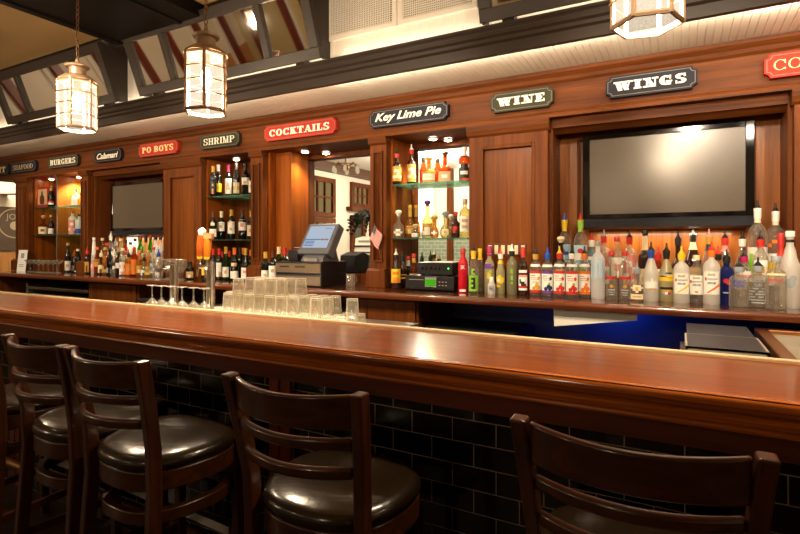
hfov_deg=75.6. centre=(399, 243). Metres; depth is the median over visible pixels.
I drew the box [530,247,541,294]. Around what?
liquor bottle
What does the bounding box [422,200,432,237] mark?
liquor bottle
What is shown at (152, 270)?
liquor bottle
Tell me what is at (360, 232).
door
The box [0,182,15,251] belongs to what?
wall
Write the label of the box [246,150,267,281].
pilaster
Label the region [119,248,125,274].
liquor bottle
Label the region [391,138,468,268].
display niche
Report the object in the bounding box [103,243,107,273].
liquor bottle
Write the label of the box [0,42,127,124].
mirror
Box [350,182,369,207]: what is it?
window
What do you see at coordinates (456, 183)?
glass shelf
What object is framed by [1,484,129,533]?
floor
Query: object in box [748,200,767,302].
liquor bottle
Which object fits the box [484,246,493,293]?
liquor bottle
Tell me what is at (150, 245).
liquor bottle
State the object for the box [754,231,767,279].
liquor bottle
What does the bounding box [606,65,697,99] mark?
painted sign
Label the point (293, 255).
receipt printer
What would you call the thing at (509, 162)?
wall panel
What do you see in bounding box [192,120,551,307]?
wall
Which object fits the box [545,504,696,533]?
seat cushion
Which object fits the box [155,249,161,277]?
liquor bottle
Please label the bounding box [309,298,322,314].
tumbler
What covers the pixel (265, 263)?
wine bottle
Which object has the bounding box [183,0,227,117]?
pendant lantern
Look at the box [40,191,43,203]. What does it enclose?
picture
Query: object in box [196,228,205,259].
handle
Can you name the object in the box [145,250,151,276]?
liquor bottle
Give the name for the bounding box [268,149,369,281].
display niche
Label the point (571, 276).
liquor bottle
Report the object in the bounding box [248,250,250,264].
wine bottle
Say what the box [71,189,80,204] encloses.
liquor bottle
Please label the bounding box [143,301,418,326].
ledge
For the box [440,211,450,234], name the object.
liquor bottle
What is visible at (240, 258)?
wine bottle
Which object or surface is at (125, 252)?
liquor bottle
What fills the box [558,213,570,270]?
liquor bottle
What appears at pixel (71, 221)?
liquor bottle
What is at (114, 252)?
liquor bottle
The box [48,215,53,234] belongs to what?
liquor bottle
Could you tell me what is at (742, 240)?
liquor bottle
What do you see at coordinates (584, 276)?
liquor bottle
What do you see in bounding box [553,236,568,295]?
liquor bottle
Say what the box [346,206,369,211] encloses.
trim
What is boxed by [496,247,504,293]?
liquor bottle
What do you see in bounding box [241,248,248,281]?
wine bottle
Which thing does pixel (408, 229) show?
liquor bottle
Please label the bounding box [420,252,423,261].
liquor bottle
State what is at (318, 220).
window
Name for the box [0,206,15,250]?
sign
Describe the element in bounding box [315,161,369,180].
trim
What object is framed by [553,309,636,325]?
light
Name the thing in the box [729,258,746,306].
liquor bottle
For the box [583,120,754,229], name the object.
television
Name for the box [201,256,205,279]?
wine bottle
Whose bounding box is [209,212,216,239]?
wine bottle
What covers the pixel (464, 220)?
liquor bottle
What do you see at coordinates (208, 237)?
handle
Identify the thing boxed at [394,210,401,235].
liquor bottle
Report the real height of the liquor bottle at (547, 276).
0.320 m
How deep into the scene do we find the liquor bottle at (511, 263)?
3.46 m
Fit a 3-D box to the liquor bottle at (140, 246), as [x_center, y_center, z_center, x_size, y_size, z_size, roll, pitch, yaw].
[-2.836,0.129,5.636,0.068,0.422,0.069,0,0,-16]
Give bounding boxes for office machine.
[353,236,369,267]
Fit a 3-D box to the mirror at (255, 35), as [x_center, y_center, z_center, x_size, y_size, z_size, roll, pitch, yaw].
[-1.411,-1.516,3.958,1.939,0.491,0.285,0,0,29]
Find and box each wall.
[0,0,603,127]
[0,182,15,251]
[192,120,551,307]
[315,170,369,260]
[418,168,468,237]
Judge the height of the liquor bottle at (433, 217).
0.177 m
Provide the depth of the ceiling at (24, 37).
4.51 m
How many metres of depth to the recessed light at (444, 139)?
4.07 m
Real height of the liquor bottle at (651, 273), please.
0.352 m
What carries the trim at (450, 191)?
attached to the wall at (460, 193)
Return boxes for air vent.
[329,0,396,41]
[398,0,477,25]
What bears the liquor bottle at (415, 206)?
on the display niche at (402, 195)
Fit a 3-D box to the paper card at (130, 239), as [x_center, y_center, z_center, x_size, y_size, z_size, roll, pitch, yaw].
[-3.104,0.046,5.981,0.202,0.267,0.005,0,0,29]
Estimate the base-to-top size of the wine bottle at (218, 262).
0.299 m
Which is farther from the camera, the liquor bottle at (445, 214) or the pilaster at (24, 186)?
the pilaster at (24, 186)
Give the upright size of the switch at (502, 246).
0.063 m
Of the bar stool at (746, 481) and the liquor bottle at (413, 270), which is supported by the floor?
the bar stool at (746, 481)
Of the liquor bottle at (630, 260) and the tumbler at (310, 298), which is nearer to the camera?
the tumbler at (310, 298)
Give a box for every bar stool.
[0,333,169,533]
[0,362,68,533]
[62,345,243,533]
[221,371,423,533]
[510,414,780,533]
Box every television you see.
[109,179,162,235]
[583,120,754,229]
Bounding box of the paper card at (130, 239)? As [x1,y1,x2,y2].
[127,236,137,253]
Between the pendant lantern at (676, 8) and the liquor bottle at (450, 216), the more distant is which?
the liquor bottle at (450, 216)
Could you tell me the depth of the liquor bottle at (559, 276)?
3.29 m
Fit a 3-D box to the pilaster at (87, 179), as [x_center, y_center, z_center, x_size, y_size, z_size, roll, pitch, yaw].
[-3.620,-0.247,5.928,0.171,1.175,0.115,0,0,29]
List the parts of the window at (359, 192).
pane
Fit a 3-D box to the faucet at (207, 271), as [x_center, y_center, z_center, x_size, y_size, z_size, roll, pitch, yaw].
[-1.184,0.168,3.170,0.022,0.071,0.074,0,0,-2]
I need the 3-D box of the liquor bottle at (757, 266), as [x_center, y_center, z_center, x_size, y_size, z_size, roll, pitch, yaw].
[1.916,0.205,2.759,0.094,0.270,0.096,0,0,34]
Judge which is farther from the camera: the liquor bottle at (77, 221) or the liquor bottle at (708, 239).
the liquor bottle at (77, 221)
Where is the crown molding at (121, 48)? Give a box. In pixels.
[0,0,227,71]
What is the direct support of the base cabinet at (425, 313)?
on the floor
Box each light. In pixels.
[427,137,438,140]
[443,138,452,141]
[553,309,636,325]
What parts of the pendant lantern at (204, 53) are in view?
glass pane, glass pane, frame, chain, glass pane, glass pane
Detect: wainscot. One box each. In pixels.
[0,252,15,271]
[418,238,468,274]
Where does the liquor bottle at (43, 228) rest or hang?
on the display niche at (47, 248)
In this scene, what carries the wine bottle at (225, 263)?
on the countertop at (618, 303)
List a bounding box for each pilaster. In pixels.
[11,177,34,270]
[76,170,93,273]
[160,158,205,278]
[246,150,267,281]
[366,136,390,287]
[790,89,799,262]
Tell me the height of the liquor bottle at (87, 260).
0.306 m
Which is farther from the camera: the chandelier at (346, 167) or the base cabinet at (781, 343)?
the chandelier at (346, 167)
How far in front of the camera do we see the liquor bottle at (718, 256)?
2.99 m
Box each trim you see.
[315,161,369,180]
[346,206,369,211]
[447,168,453,260]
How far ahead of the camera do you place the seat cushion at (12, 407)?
2.47 m
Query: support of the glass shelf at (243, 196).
attached to the display niche at (225, 203)
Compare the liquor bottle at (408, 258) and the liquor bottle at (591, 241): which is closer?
the liquor bottle at (591, 241)
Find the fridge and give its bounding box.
[138,296,358,317]
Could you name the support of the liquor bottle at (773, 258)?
on the countertop at (618, 303)
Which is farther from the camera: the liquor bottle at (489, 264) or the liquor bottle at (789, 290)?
the liquor bottle at (489, 264)
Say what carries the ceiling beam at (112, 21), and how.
attached to the ceiling at (24, 37)
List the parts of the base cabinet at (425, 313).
door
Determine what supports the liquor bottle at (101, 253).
on the countertop at (618, 303)
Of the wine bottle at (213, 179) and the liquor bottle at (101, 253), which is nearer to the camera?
the wine bottle at (213, 179)
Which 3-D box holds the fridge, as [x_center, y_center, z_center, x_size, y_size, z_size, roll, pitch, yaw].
[-1.319,1.000,4.739,2.520,0.930,0.630,0,0,29]
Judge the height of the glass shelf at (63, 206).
0.010 m
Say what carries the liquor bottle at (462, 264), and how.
on the countertop at (618, 303)
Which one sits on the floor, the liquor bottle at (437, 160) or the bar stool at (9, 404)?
the bar stool at (9, 404)
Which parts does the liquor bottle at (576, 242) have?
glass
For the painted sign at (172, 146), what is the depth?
5.23 m
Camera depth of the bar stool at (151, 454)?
1.82 m
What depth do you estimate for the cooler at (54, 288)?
6.09 m
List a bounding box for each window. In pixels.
[315,175,335,217]
[315,217,335,223]
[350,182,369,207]
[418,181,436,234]
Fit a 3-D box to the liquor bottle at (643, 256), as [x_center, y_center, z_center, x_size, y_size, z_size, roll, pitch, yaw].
[1.565,0.125,3.292,0.078,0.429,0.079,0,0,26]
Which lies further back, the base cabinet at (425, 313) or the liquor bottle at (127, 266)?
the liquor bottle at (127, 266)
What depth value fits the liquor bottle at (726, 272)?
2.88 m
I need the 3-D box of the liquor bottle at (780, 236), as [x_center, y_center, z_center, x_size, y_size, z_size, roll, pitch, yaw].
[2.077,0.140,2.810,0.060,0.400,0.060,0,0,35]
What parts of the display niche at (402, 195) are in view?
panel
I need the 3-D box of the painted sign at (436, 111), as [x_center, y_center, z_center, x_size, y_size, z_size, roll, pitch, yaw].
[0.060,-0.970,3.894,0.667,0.132,0.038,0,0,29]
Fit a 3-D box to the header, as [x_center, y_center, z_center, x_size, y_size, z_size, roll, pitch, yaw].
[-0.616,-0.986,4.501,10.578,0.305,0.473,0,0,29]
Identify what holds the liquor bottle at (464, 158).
on the display niche at (402, 195)
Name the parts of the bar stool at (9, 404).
post, seat frame, leg, foot plate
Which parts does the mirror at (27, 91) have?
mirror pane, mirror pane, mirror pane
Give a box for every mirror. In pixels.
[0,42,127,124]
[122,0,329,96]
[477,0,591,25]
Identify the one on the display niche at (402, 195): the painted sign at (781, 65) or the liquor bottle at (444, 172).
the liquor bottle at (444, 172)
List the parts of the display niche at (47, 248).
panel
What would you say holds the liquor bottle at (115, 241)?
on the countertop at (618, 303)
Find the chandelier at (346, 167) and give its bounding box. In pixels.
[332,159,359,174]
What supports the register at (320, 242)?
on the countertop at (618, 303)
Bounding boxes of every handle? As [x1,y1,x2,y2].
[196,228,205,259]
[203,233,213,259]
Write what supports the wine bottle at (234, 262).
on the countertop at (618, 303)
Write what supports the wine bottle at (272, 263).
on the countertop at (618, 303)
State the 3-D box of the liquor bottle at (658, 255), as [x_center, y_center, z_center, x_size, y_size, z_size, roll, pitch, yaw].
[1.589,0.179,3.176,0.068,0.322,0.069,0,0,27]
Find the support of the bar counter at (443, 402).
on the floor
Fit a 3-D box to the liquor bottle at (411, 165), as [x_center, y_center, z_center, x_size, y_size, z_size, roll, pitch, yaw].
[0.092,-0.632,4.114,0.073,0.332,0.073,0,0,7]
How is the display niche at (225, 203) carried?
on the countertop at (618, 303)
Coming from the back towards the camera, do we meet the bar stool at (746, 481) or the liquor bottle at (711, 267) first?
the liquor bottle at (711, 267)
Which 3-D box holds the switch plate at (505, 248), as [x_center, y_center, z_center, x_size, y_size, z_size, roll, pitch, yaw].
[0.742,0.039,3.578,0.276,0.084,0.011,0,0,29]
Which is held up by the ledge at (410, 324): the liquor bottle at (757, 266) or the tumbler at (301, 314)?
the tumbler at (301, 314)
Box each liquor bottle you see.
[38,215,47,234]
[48,188,54,206]
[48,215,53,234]
[65,243,70,272]
[68,211,75,233]
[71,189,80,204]
[71,250,75,271]
[74,249,80,273]
[75,214,80,233]
[84,247,90,273]
[91,237,95,273]
[94,247,99,273]
[98,250,104,274]
[102,247,107,274]
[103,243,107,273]
[106,248,112,274]
[111,249,115,275]
[113,238,117,262]
[115,252,121,275]
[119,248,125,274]
[122,240,128,261]
[125,250,130,275]
[130,247,137,275]
[136,250,142,276]
[137,236,143,274]
[141,255,145,274]
[142,233,147,265]
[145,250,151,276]
[147,235,152,275]
[150,247,154,272]
[152,237,157,275]
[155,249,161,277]
[157,237,162,258]
[391,248,400,288]
[393,148,400,183]
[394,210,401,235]
[400,251,406,287]
[405,205,414,237]
[406,256,410,274]
[407,144,415,182]
[409,253,416,274]
[412,224,418,236]
[413,205,419,237]
[420,152,426,182]
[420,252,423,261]
[422,156,435,182]
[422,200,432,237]
[430,215,438,237]
[432,248,435,260]
[434,153,439,181]
[438,151,451,180]
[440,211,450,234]
[447,214,453,236]
[451,212,459,237]
[458,248,467,292]
[459,147,468,179]
[460,199,468,230]
[469,244,477,290]
[477,248,482,259]
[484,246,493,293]
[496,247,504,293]
[507,244,516,294]
[519,247,526,294]
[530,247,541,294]
[541,247,553,295]
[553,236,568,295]
[553,246,565,296]
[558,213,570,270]
[566,246,577,294]
[571,236,581,294]
[574,213,586,276]
[579,246,590,297]
[587,233,595,295]
[591,241,604,298]
[601,229,609,283]
[606,251,616,294]
[611,237,622,277]
[619,251,630,295]
[622,230,636,294]
[630,262,642,298]
[638,230,647,293]
[643,242,658,301]
[655,247,661,270]
[659,243,672,301]
[671,231,681,267]
[673,246,689,302]
[684,228,701,298]
[690,255,702,294]
[701,229,712,275]
[703,242,719,304]
[715,246,722,267]
[720,249,733,304]
[721,230,728,251]
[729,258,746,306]
[734,231,749,299]
[737,248,751,304]
[747,257,768,305]
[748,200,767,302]
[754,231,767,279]
[764,203,782,301]
[765,256,785,308]
[774,233,784,305]
[779,231,799,308]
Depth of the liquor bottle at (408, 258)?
4.11 m
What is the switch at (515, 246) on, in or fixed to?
attached to the switch plate at (505, 248)
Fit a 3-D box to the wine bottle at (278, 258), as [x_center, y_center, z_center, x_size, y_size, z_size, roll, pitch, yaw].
[-1.086,0.182,4.618,0.074,0.315,0.074,0,0,-5]
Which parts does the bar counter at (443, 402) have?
post, foot rail, post, arm rail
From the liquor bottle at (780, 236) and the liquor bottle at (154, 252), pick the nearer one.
the liquor bottle at (780, 236)
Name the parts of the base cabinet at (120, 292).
door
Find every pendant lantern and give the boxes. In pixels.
[55,0,98,133]
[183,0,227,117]
[608,0,685,39]
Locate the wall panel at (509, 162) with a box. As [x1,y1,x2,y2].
[466,118,550,294]
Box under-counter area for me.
[453,303,799,349]
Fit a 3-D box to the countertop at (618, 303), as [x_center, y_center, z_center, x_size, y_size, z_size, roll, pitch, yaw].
[-0.413,0.264,4.216,9.950,0.243,0.780,0,0,29]
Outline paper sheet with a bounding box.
[433,261,458,262]
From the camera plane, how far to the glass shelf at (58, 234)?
6.26 m
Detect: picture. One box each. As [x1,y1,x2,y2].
[37,186,55,206]
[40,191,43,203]
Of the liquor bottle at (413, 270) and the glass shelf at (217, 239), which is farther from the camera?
the glass shelf at (217, 239)
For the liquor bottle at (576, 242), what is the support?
on the countertop at (618, 303)
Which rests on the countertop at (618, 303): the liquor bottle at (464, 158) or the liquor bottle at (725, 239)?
the liquor bottle at (725, 239)
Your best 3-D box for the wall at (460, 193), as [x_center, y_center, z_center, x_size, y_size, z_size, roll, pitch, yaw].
[2.283,0.135,7.454,6.100,2.660,0.080,0,0,29]
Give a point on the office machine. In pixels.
(362, 244)
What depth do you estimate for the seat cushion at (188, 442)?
1.87 m
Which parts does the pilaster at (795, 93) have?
panel, cornice, frame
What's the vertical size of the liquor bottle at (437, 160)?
0.261 m
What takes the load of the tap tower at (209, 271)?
on the ledge at (410, 324)
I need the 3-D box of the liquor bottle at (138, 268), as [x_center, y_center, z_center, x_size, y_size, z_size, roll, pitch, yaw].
[-2.724,0.201,5.393,0.067,0.277,0.068,0,0,-16]
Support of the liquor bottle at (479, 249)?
on the countertop at (618, 303)
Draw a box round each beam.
[0,0,203,45]
[0,0,799,144]
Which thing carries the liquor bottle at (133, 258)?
on the countertop at (618, 303)
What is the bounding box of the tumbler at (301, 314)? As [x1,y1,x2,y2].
[298,313,309,316]
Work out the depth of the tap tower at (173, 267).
3.41 m
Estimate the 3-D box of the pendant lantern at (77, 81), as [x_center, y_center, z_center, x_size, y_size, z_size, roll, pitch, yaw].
[-2.048,-1.272,3.274,0.239,1.101,0.219,0,0,-36]
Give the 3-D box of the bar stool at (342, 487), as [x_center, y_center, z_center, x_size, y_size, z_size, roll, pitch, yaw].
[-0.206,0.920,1.577,0.477,1.090,0.534,0,0,27]
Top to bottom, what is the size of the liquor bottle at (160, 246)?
0.414 m
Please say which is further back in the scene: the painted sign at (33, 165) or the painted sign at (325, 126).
the painted sign at (33, 165)
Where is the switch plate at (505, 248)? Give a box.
[487,243,526,255]
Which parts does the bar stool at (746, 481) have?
post, rail, rail, post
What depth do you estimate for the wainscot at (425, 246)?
8.27 m
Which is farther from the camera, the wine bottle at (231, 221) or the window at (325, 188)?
the window at (325, 188)
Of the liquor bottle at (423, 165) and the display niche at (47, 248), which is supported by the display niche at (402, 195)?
the liquor bottle at (423, 165)
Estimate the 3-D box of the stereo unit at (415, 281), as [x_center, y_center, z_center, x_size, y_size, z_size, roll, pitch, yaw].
[0.281,0.286,3.861,0.387,0.108,0.305,0,0,29]
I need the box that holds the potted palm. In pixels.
[346,208,369,235]
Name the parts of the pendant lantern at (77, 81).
glass pane, glass pane, glass pane, frame, chain, bulb, glass pane, glass pane, glass pane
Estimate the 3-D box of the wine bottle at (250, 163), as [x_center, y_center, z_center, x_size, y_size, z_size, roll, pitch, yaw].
[-1.422,-0.621,4.959,0.067,0.320,0.067,0,0,-7]
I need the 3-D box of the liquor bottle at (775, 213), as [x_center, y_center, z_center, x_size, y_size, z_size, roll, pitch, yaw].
[2.150,0.053,2.951,0.104,0.575,0.105,0,0,35]
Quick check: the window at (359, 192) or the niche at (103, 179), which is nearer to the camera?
the niche at (103, 179)
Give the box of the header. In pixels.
[0,31,799,182]
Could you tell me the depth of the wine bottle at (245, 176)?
4.95 m
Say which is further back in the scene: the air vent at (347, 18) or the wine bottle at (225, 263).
the wine bottle at (225, 263)
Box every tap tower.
[160,260,178,305]
[196,260,214,309]
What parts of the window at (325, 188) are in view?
pane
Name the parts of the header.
panel, moulding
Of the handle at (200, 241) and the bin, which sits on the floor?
the bin
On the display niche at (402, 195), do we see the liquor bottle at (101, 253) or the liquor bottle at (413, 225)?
the liquor bottle at (413, 225)
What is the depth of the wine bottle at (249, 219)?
4.93 m
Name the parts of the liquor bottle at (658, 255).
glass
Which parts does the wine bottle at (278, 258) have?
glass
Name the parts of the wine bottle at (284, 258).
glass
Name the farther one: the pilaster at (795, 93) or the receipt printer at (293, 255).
the receipt printer at (293, 255)
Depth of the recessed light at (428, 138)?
4.03 m
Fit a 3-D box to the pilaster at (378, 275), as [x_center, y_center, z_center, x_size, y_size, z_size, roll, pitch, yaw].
[-0.167,-0.247,4.053,0.171,1.175,0.115,0,0,29]
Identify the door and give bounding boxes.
[350,215,365,251]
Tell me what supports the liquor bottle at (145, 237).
on the countertop at (618, 303)
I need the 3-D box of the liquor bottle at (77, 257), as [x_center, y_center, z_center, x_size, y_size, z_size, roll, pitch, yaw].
[-3.721,0.199,5.957,0.078,0.282,0.079,0,0,-20]
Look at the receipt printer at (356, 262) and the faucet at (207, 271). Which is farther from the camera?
the receipt printer at (356, 262)
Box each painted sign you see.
[0,164,10,175]
[11,160,38,173]
[48,154,80,168]
[94,148,123,162]
[139,140,180,157]
[200,131,241,149]
[264,117,337,141]
[369,101,449,128]
[491,86,553,113]
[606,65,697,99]
[763,50,799,79]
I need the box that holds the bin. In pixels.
[680,341,684,349]
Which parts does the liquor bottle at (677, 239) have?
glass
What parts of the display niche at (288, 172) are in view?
panel, panel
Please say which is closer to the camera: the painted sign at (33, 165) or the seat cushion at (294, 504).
the seat cushion at (294, 504)
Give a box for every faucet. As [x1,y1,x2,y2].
[160,266,169,276]
[196,265,204,275]
[204,265,210,276]
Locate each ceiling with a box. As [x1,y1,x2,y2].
[0,0,219,69]
[0,2,799,156]
[327,147,468,170]
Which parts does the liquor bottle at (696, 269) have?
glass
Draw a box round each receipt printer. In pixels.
[288,247,301,260]
[340,252,367,272]
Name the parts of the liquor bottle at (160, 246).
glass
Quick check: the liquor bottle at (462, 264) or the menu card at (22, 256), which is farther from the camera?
the menu card at (22, 256)
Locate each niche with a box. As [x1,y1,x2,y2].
[32,175,80,271]
[93,164,162,272]
[206,159,250,260]
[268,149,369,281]
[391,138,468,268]
[550,93,791,300]
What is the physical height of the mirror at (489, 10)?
0.491 m
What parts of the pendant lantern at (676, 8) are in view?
glass pane, glass pane, glass pane, glass pane, glass pane, glass pane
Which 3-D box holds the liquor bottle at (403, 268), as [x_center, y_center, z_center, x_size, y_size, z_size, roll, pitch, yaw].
[0.019,0.197,4.040,0.072,0.285,0.073,0,0,6]
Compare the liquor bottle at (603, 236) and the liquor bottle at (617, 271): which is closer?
the liquor bottle at (617, 271)
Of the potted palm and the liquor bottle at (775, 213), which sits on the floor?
the potted palm
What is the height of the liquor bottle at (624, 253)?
0.298 m
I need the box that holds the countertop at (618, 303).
[0,261,799,322]
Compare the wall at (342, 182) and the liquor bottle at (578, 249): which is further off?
the wall at (342, 182)
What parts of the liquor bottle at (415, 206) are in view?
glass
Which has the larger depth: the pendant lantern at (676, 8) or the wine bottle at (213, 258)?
the wine bottle at (213, 258)
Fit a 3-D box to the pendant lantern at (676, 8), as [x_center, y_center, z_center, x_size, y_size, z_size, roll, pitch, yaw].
[0.822,-1.274,1.716,0.239,1.101,0.219,0,0,22]
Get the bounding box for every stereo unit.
[406,274,468,291]
[417,261,457,275]
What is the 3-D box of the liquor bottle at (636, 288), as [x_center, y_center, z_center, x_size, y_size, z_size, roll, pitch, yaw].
[1.411,0.224,3.068,0.076,0.233,0.077,0,0,25]
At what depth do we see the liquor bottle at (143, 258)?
5.32 m
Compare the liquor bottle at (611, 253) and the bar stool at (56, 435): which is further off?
the liquor bottle at (611, 253)
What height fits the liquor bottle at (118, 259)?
0.254 m
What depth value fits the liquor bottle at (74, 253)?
6.17 m
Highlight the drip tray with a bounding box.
[685,323,769,356]
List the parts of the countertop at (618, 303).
plate, plate, cash drawer, cash drawer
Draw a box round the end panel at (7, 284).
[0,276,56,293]
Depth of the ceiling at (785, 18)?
3.39 m
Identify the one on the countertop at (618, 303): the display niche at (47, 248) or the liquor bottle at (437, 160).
the display niche at (47, 248)
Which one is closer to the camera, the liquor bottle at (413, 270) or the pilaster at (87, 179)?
the liquor bottle at (413, 270)
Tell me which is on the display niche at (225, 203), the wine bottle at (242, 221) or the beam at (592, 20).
the wine bottle at (242, 221)
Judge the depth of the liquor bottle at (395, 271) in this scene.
3.92 m
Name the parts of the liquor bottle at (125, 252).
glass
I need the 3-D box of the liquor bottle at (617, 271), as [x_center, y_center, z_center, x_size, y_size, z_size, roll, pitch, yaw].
[1.388,0.148,3.297,0.076,0.385,0.077,0,0,24]
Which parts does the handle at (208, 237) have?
plate, name plate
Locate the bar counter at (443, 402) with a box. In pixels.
[0,291,799,533]
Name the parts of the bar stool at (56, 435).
post, rail, rail, seat frame, post, leg, foot plate, leg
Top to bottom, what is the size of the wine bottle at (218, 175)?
0.318 m
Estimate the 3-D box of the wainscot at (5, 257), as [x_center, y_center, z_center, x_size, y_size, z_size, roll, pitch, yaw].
[-7.532,0.795,6.024,0.012,1.340,12.600,0,0,29]
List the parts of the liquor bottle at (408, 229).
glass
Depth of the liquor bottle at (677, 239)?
3.20 m
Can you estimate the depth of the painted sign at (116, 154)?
5.63 m
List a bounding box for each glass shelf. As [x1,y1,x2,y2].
[34,206,55,209]
[58,234,80,235]
[62,205,80,207]
[210,194,250,199]
[216,239,250,240]
[391,180,468,189]
[398,238,459,239]
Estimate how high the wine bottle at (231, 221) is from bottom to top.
0.292 m
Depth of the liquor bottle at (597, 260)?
3.18 m
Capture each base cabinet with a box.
[89,282,191,302]
[359,297,452,327]
[754,327,799,359]
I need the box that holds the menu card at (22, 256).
[17,250,27,270]
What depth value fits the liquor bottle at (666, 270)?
3.03 m
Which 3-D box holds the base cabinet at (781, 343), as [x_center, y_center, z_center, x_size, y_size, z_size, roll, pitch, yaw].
[2.096,0.940,1.843,1.275,1.050,0.960,0,0,29]
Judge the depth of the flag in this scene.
3.98 m
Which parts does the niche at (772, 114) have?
panel, bead moulding, head panel, panel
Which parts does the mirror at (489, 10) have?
mirror pane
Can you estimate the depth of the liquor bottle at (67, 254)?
6.10 m
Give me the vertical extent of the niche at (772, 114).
1.173 m
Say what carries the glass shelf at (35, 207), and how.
attached to the display niche at (47, 248)
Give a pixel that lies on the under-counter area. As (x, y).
(657, 331)
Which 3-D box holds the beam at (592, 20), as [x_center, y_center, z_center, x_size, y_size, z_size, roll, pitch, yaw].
[-1.380,-1.190,4.060,12.700,0.160,0.080,0,0,29]
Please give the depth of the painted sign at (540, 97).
3.46 m
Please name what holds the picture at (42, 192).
on the display niche at (47, 248)
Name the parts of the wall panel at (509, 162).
bead moulding, panel, cornice, panel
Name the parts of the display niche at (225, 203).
panel, panel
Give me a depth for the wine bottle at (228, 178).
5.06 m
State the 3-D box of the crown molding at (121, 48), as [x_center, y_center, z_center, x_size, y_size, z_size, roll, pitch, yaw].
[-1.415,-1.770,3.994,12.700,0.070,0.230,0,0,29]
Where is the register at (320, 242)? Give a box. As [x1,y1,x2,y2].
[298,224,343,261]
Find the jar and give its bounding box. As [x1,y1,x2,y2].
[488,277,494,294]
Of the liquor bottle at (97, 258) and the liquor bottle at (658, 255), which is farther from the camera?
the liquor bottle at (97, 258)
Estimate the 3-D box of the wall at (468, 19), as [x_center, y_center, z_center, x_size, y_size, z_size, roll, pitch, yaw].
[-1.333,-1.482,4.138,12.708,0.645,0.100,0,0,29]
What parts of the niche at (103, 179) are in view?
panel, head panel, panel, bead moulding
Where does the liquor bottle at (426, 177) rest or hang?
on the display niche at (402, 195)
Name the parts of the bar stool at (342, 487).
post, rail, rail, seat frame, post, leg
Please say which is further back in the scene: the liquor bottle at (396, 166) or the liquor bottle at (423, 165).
the liquor bottle at (423, 165)
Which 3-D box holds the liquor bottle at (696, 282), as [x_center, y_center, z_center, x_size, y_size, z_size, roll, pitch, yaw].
[1.715,0.202,2.982,0.084,0.276,0.087,0,0,30]
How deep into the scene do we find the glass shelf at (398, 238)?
4.12 m
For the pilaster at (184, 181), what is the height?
1.175 m
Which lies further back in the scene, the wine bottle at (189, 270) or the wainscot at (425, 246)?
the wainscot at (425, 246)
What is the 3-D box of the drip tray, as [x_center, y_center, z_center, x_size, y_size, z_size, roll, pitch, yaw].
[1.490,0.453,2.398,0.290,0.055,0.718,0,0,29]
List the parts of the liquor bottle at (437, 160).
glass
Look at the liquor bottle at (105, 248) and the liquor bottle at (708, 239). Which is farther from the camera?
the liquor bottle at (105, 248)
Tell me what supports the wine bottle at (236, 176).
on the display niche at (225, 203)
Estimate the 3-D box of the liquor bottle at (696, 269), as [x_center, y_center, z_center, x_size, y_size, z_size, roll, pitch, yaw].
[1.828,0.117,3.217,0.100,0.446,0.101,0,0,29]
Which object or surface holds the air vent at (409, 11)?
in the wall at (468, 19)
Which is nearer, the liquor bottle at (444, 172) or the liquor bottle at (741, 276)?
the liquor bottle at (741, 276)
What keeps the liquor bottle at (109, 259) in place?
on the countertop at (618, 303)
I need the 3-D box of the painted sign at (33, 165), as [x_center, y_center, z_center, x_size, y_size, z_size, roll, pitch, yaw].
[-4.737,-0.970,6.498,0.593,0.132,0.039,0,0,29]
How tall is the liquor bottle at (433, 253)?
0.304 m
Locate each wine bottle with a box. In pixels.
[186,262,193,279]
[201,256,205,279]
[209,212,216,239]
[210,166,216,195]
[210,249,215,260]
[215,248,222,279]
[216,165,221,195]
[218,211,224,239]
[222,247,229,279]
[225,165,231,194]
[228,210,234,238]
[230,248,238,280]
[233,163,239,194]
[237,248,242,279]
[238,209,245,238]
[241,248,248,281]
[242,163,248,193]
[247,211,250,238]
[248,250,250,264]
[249,163,250,193]
[261,252,268,283]
[269,251,275,283]
[275,247,281,260]
[281,248,287,260]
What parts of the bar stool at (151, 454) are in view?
post, rail, rail, post, seat frame, leg, foot plate, leg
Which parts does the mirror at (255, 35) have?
mirror pane, mirror pane, mirror pane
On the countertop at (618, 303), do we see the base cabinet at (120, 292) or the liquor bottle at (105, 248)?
the liquor bottle at (105, 248)
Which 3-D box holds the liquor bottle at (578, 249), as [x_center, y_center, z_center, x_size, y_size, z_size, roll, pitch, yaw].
[1.188,0.068,3.393,0.084,0.544,0.086,0,0,21]
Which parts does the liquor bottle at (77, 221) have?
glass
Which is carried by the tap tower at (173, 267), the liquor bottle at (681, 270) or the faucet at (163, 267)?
the faucet at (163, 267)
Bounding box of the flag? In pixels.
[369,223,382,257]
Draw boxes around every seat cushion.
[5,383,62,414]
[31,403,159,442]
[97,414,234,471]
[263,450,420,531]
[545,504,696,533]
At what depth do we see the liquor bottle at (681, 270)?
2.95 m
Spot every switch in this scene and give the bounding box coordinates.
[501,245,504,253]
[514,245,517,253]
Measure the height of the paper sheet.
0.004 m
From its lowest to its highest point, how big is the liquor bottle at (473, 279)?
0.340 m
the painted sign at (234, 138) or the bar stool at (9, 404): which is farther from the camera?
the painted sign at (234, 138)
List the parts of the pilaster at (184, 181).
bead moulding, panel, cornice, panel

